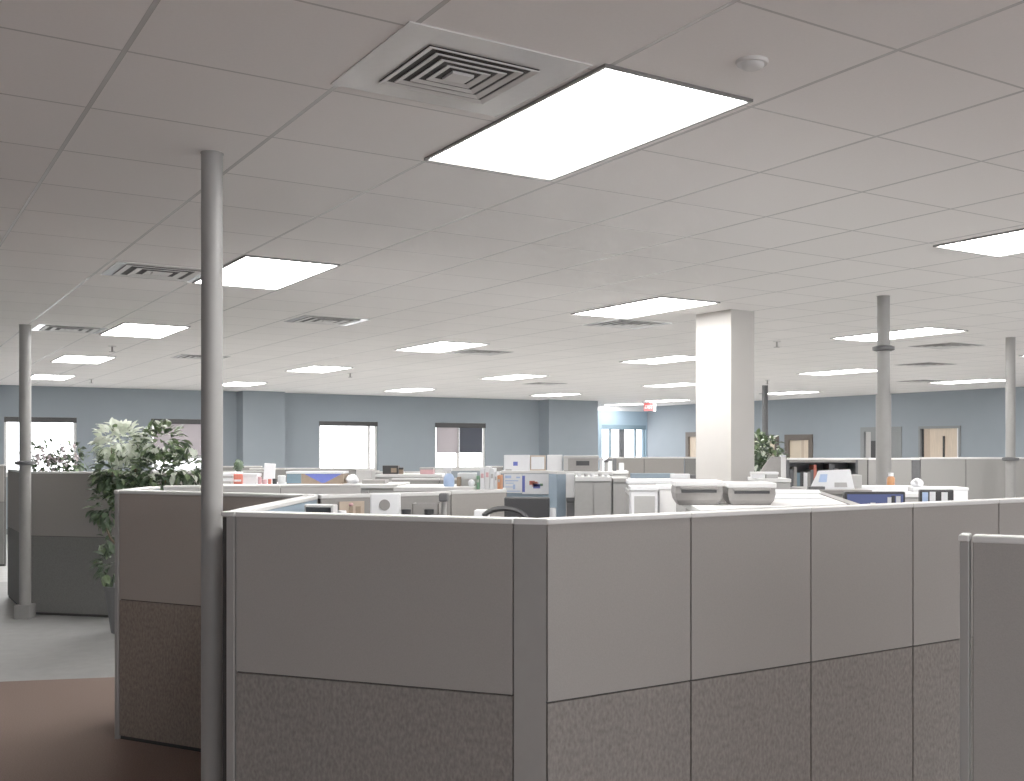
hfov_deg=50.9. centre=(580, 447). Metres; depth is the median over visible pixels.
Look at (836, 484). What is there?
print
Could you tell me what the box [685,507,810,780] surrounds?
panel
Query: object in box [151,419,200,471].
window
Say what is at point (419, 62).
ceiling vent
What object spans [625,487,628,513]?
storage cabinet
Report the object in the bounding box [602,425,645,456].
window
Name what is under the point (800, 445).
door
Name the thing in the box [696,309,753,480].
wall column
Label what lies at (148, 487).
panel
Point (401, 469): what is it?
jar
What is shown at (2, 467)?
panel
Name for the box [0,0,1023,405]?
ceiling
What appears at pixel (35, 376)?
recessed light
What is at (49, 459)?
flowering plant
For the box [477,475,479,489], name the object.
binder
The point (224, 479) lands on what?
paper stack
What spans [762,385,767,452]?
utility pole
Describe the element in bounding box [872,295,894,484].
utility pole
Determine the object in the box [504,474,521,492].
poster
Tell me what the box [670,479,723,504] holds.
tub
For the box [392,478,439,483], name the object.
panel
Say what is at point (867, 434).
door
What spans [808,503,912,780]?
panel
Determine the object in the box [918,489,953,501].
monitor
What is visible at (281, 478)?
tin
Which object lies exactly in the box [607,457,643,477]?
panel
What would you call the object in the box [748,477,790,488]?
storage cabinet
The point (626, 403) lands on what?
recessed light
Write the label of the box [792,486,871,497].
storage cabinet
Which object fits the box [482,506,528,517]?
office chair
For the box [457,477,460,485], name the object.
box
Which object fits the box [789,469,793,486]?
folder
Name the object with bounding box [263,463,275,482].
card
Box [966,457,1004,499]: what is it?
panel
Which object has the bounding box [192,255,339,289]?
recessed light
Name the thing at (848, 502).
cabinet
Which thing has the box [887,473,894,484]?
bottle
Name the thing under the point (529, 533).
post
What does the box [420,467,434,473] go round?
box
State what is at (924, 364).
ceiling vent
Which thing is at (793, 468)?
folder
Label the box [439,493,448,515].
desk lamp
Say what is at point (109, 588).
pot
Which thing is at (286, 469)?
panel
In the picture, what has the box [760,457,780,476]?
holder
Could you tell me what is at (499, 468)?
panel
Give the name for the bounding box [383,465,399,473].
radio
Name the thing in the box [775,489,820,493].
paper sheet
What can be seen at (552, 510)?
paper roll
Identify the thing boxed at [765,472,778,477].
box
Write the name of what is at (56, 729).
floor
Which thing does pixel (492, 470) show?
binder
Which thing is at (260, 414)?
column
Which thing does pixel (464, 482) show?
box
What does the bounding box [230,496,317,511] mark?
panel
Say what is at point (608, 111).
recessed light
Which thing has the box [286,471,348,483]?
printed box
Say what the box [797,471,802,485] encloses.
folder
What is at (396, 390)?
diffuser
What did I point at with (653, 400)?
diffuser
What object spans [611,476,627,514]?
storage cabinet
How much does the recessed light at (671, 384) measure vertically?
0.010 m
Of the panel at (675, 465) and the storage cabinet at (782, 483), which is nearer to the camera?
the storage cabinet at (782, 483)
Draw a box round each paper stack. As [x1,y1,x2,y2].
[223,472,239,475]
[223,478,233,480]
[223,481,233,483]
[458,473,476,478]
[670,474,689,478]
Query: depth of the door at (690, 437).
28.01 m
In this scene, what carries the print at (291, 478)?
attached to the printed box at (292, 477)
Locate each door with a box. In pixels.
[685,432,695,456]
[754,436,778,471]
[784,434,812,458]
[860,427,901,457]
[918,426,960,457]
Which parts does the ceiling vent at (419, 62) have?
plate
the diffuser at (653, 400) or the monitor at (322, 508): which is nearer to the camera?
the monitor at (322, 508)
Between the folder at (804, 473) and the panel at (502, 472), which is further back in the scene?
the folder at (804, 473)
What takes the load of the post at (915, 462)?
on the floor
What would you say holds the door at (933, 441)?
in the wall at (834, 423)
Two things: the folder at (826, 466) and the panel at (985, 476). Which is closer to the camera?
the folder at (826, 466)
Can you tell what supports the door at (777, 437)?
in the wall at (834, 423)
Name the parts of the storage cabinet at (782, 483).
door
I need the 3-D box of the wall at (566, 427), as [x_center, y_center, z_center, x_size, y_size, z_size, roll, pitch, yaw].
[-0.280,0.221,25.759,1.397,2.700,0.450,0,0,-34]
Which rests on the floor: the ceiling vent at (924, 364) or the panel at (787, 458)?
the panel at (787, 458)
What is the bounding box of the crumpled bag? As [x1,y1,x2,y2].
[346,474,358,483]
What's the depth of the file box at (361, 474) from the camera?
7.25 m
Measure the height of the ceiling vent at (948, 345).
0.014 m
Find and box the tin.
[278,475,285,483]
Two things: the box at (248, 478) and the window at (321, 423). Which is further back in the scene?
the window at (321, 423)
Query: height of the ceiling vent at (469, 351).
0.014 m
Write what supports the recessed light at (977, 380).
in the ceiling
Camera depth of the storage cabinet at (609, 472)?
8.00 m
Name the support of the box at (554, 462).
on the storage cabinet
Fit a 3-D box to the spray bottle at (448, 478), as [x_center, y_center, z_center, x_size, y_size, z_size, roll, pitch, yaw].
[-0.792,0.179,6.450,0.068,0.111,0.066,0,0,0]
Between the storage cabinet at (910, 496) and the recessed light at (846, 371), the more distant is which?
the recessed light at (846, 371)
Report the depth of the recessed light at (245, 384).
18.82 m
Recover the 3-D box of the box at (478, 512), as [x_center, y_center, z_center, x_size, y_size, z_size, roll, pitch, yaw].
[-0.433,0.323,4.720,0.061,0.096,0.100,0,0,0]
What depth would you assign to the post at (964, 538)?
2.82 m
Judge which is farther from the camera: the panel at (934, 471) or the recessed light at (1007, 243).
the panel at (934, 471)
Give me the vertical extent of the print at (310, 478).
0.058 m
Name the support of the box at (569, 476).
on the storage cabinet at (570, 501)
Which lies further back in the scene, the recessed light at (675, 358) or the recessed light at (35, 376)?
the recessed light at (35, 376)
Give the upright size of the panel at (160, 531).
1.342 m
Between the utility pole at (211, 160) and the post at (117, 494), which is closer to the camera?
the utility pole at (211, 160)
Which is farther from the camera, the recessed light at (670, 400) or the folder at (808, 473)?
the recessed light at (670, 400)
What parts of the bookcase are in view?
panel, panel, shelf, panel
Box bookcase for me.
[786,460,857,488]
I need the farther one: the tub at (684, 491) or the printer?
the printer
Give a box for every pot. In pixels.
[103,583,114,633]
[619,463,623,470]
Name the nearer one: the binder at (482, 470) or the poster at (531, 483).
the binder at (482, 470)
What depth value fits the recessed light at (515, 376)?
17.21 m
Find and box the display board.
[504,455,529,470]
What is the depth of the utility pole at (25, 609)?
9.82 m
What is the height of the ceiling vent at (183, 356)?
0.014 m
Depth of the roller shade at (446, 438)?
24.25 m
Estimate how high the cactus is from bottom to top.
0.163 m
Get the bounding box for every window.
[4,417,76,476]
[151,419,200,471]
[319,421,378,470]
[435,423,485,470]
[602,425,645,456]
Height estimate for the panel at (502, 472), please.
1.420 m
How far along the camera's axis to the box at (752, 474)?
7.90 m
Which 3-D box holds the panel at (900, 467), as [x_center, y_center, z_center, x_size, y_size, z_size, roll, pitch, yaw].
[3.271,0.841,11.350,0.458,1.460,0.068,0,0,0]
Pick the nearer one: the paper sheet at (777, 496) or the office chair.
the office chair
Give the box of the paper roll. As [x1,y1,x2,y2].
[550,508,555,516]
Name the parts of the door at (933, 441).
panel, handle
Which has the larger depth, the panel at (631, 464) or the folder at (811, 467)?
the panel at (631, 464)
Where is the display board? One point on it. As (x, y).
(511, 462)
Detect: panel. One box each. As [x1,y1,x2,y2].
[0,465,5,565]
[7,469,18,604]
[31,471,128,616]
[119,490,307,751]
[121,486,159,490]
[137,470,262,486]
[163,485,200,491]
[223,466,262,470]
[223,485,279,492]
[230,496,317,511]
[235,511,518,780]
[249,468,285,481]
[281,484,360,494]
[285,468,320,470]
[318,491,450,515]
[320,468,355,475]
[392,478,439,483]
[405,471,446,472]
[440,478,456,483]
[447,489,506,516]
[492,466,502,470]
[501,471,548,496]
[541,512,690,780]
[548,471,565,516]
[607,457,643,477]
[644,457,683,473]
[684,457,695,474]
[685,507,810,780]
[787,458,825,459]
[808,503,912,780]
[826,458,866,484]
[867,458,911,484]
[903,499,998,780]
[919,457,965,486]
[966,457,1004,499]
[972,534,1023,780]
[997,497,1023,534]
[1016,457,1023,497]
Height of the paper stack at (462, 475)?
0.036 m
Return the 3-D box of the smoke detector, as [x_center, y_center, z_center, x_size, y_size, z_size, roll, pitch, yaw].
[0.501,-1.117,3.131,0.096,0.024,0.096,0,0,0]
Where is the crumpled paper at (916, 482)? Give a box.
[910,478,923,486]
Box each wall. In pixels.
[0,385,538,528]
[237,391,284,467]
[539,399,597,470]
[598,410,646,469]
[647,387,1023,473]
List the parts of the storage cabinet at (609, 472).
door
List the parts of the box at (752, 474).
lid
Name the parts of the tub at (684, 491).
lid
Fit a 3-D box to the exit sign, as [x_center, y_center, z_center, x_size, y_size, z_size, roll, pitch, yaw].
[1.711,-1.012,26.396,0.295,0.235,0.070,0,0,14]
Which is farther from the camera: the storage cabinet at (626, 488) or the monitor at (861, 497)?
the storage cabinet at (626, 488)
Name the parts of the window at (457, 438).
sill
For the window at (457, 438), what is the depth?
24.45 m
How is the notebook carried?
on the storage cabinet at (836, 492)
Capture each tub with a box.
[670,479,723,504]
[722,481,776,504]
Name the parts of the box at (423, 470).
lid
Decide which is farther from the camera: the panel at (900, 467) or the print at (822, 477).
the panel at (900, 467)
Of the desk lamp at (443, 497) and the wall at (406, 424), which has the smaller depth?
the desk lamp at (443, 497)
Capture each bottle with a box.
[443,468,453,486]
[599,458,603,470]
[603,460,608,470]
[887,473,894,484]
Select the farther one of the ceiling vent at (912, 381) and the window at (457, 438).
the window at (457, 438)
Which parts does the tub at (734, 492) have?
lid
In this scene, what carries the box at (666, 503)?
on the storage cabinet
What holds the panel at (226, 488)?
on the floor
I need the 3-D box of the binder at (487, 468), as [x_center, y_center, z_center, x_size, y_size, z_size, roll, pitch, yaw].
[-0.558,0.185,6.519,0.027,0.142,0.203,0,0,0]
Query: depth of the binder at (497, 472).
6.42 m
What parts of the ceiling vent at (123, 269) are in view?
plate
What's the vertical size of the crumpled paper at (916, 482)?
0.056 m
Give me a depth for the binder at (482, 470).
6.42 m
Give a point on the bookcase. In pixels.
(802, 465)
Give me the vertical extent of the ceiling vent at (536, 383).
0.014 m
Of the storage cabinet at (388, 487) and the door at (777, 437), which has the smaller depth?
the storage cabinet at (388, 487)
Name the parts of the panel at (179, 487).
rail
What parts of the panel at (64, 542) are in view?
kick rail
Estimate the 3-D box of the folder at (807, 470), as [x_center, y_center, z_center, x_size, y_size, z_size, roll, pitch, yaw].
[1.974,0.265,9.230,0.024,0.149,0.200,0,0,0]
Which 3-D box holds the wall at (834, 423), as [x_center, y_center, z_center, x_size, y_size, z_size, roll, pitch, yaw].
[9.602,0.221,18.003,0.200,2.700,27.800,0,0,-34]
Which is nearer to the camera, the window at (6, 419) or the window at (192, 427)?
the window at (6, 419)
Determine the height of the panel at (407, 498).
1.340 m
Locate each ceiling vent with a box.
[31,324,107,333]
[100,261,200,281]
[170,354,230,358]
[284,315,369,325]
[330,21,591,116]
[449,349,510,355]
[526,382,567,384]
[584,319,669,328]
[895,380,941,382]
[898,362,953,366]
[908,342,982,348]
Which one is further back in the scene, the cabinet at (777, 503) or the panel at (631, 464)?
the panel at (631, 464)
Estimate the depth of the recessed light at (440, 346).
11.94 m
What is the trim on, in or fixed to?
attached to the wall at (604, 417)
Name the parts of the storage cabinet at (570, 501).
door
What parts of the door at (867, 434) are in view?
panel, transom panel, frame, panel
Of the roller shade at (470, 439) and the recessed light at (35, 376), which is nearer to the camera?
the recessed light at (35, 376)
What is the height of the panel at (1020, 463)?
1.467 m
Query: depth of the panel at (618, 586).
3.62 m
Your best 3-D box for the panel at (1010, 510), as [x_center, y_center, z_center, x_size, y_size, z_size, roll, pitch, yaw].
[2.093,0.901,4.955,0.595,1.340,0.068,0,0,-34]
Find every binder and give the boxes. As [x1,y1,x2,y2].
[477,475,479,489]
[480,467,484,489]
[485,466,491,488]
[490,468,496,488]
[495,471,498,488]
[497,475,502,488]
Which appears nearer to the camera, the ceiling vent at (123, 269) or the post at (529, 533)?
the post at (529, 533)
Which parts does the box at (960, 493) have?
lid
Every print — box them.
[287,474,300,482]
[306,474,339,482]
[522,476,539,491]
[819,474,826,481]
[834,482,846,486]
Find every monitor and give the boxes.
[304,504,337,512]
[504,497,549,517]
[843,491,904,503]
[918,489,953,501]
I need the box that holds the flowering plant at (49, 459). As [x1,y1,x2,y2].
[18,438,90,471]
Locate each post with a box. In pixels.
[114,490,120,738]
[221,510,237,780]
[513,517,546,780]
[780,455,785,477]
[911,458,919,480]
[959,533,971,780]
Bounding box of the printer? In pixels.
[563,456,598,470]
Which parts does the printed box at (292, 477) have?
lid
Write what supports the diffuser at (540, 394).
attached to the recessed light at (553, 394)
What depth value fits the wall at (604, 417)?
29.03 m
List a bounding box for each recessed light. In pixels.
[31,374,75,379]
[50,355,115,363]
[99,322,189,338]
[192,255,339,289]
[223,382,265,386]
[285,365,353,372]
[386,388,435,391]
[394,341,489,352]
[424,63,752,180]
[479,374,546,379]
[529,393,578,396]
[571,296,719,318]
[608,403,641,405]
[620,355,695,363]
[641,383,695,386]
[642,399,689,401]
[759,391,817,394]
[796,369,876,375]
[830,327,967,341]
[928,379,1004,383]
[933,228,1023,256]
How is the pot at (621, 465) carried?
on the storage cabinet at (617, 472)
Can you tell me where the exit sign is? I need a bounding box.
[644,403,655,410]
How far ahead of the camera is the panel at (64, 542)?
9.98 m
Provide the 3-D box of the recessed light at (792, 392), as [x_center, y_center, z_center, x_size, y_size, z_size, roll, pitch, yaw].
[4.318,-1.124,22.070,0.585,0.010,1.235,0,0,-34]
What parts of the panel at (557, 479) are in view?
trim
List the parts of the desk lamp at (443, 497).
stem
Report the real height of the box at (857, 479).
0.074 m
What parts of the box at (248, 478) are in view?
lid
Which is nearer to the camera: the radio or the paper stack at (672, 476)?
the radio
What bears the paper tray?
on the storage cabinet at (388, 487)
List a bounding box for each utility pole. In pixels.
[14,324,35,618]
[200,150,223,780]
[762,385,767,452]
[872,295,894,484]
[1002,337,1018,497]
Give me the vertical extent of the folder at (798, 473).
0.125 m
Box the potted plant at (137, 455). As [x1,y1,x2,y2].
[82,418,200,633]
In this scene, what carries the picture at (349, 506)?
attached to the panel at (407, 498)
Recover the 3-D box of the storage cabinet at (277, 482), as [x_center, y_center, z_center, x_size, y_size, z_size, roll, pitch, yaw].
[-2.193,0.905,7.169,0.472,1.332,0.506,0,0,0]
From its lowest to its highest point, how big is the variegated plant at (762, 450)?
1.820 m
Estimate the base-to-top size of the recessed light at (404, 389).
0.010 m
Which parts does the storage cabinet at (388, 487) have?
door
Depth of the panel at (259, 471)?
10.28 m
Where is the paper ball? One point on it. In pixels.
(471, 482)
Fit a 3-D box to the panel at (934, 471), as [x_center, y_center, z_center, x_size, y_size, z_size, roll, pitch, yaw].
[3.832,0.837,11.350,0.479,1.467,0.068,0,0,0]
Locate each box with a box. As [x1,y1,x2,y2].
[234,474,242,483]
[242,473,261,483]
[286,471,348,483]
[356,470,374,482]
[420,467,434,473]
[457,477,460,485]
[461,478,476,485]
[474,509,489,516]
[547,455,561,470]
[566,473,573,496]
[613,458,615,470]
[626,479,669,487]
[628,485,657,513]
[656,484,675,512]
[750,472,764,477]
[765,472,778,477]
[852,475,861,487]
[861,485,907,492]
[908,486,968,499]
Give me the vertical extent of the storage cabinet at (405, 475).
1.339 m
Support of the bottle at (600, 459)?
on the storage cabinet at (609, 472)
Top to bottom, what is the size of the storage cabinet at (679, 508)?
1.298 m
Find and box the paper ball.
[468,479,474,486]
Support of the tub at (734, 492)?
on the cabinet at (777, 503)
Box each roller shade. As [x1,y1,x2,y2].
[153,424,200,457]
[436,428,457,452]
[459,428,481,452]
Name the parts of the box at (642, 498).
lid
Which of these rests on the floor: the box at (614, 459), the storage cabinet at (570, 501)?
the storage cabinet at (570, 501)
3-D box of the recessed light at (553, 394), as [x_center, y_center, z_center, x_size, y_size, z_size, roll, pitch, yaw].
[-0.535,-1.124,22.878,0.585,0.010,1.235,0,0,-34]
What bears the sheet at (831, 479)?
on the storage cabinet at (836, 492)
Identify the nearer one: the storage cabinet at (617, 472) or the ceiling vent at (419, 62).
the ceiling vent at (419, 62)
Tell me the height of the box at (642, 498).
0.225 m
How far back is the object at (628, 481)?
5.30 m
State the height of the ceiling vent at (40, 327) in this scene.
0.014 m
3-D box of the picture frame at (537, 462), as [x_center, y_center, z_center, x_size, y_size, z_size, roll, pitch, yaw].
[-0.322,0.121,8.114,0.117,0.120,0.033,0,0,0]
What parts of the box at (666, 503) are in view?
lid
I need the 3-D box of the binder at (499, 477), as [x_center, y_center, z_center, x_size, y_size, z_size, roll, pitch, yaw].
[-0.488,0.212,6.519,0.019,0.088,0.203,0,0,0]
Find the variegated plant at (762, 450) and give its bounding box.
[754,428,789,471]
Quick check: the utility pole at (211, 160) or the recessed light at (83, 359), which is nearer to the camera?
the utility pole at (211, 160)
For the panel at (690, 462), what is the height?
1.456 m
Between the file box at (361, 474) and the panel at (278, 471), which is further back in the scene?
the panel at (278, 471)
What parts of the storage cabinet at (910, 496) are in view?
door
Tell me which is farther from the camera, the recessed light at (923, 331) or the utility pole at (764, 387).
the utility pole at (764, 387)
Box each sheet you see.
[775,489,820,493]
[775,494,826,498]
[811,469,854,488]
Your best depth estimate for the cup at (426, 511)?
4.97 m
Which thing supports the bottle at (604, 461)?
on the storage cabinet at (609, 472)
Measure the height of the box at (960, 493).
0.226 m
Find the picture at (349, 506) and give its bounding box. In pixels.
[339,501,363,513]
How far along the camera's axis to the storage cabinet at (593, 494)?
6.40 m
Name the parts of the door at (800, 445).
pane, pane, pane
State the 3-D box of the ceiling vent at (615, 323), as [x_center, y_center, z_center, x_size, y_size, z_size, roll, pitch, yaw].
[0.420,-1.122,9.789,0.585,0.014,0.585,0,0,-34]
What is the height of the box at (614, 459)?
0.117 m
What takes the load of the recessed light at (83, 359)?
in the ceiling
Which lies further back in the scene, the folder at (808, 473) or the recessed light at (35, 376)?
the recessed light at (35, 376)
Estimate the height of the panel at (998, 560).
1.340 m
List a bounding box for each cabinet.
[223,482,278,484]
[346,482,409,492]
[375,473,446,481]
[393,484,476,492]
[566,470,612,516]
[566,496,574,516]
[575,475,610,515]
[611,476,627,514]
[612,470,627,477]
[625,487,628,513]
[628,473,684,511]
[683,489,846,511]
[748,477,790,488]
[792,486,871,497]
[820,491,858,504]
[905,491,917,501]
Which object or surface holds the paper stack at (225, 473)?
on the paper stack
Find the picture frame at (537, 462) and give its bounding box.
[530,455,545,470]
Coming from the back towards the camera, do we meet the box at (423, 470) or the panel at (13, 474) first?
the panel at (13, 474)
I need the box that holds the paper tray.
[362,479,388,483]
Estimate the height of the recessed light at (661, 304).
0.010 m
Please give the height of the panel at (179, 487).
1.343 m
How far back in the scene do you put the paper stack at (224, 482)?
7.05 m
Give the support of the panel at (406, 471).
on the floor
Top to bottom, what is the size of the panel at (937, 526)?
1.340 m
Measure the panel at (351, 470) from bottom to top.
1.342 m
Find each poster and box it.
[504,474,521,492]
[522,474,548,493]
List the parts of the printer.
panel, lid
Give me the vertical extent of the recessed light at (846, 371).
0.010 m
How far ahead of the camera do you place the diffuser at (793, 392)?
21.90 m
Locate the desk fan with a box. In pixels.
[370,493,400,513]
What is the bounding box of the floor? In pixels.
[0,535,200,780]
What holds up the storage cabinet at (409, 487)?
on the floor
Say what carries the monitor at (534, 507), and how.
on the desk
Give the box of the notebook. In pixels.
[807,486,824,489]
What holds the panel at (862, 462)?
on the floor
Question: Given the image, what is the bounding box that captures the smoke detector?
[735,55,768,71]
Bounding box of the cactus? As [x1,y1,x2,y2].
[233,459,243,473]
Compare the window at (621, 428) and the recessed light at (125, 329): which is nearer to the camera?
the recessed light at (125, 329)
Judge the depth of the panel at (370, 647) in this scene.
3.66 m
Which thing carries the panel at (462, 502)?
on the floor
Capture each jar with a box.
[399,467,403,473]
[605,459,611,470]
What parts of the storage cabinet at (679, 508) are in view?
folder strip, door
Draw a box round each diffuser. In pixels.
[391,389,432,391]
[534,394,575,395]
[646,400,684,401]
[768,391,813,393]
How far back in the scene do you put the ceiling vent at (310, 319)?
9.48 m
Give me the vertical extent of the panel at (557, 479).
1.420 m
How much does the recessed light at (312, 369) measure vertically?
0.010 m
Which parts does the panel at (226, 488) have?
rail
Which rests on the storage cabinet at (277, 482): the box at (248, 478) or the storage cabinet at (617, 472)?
the box at (248, 478)
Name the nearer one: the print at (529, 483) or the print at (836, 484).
the print at (836, 484)
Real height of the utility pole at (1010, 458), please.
2.700 m
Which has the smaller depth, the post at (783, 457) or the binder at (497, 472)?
the binder at (497, 472)
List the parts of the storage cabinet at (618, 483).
door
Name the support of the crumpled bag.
on the storage cabinet at (388, 487)
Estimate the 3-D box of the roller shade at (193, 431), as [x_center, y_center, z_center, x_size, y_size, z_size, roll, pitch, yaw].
[-7.879,-0.124,21.035,0.955,0.670,0.017,0,0,-34]
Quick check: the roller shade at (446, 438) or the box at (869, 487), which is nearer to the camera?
the box at (869, 487)
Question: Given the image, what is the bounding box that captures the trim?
[598,405,646,411]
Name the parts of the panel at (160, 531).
kick rail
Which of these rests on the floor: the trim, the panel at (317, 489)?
the panel at (317, 489)
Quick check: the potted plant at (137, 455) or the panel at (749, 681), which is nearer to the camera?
the panel at (749, 681)
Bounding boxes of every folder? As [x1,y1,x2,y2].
[789,467,796,485]
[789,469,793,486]
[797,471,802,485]
[797,472,799,485]
[803,471,809,485]
[803,472,806,485]
[806,469,813,485]
[809,465,816,478]
[824,464,833,469]
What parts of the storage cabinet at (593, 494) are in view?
door, door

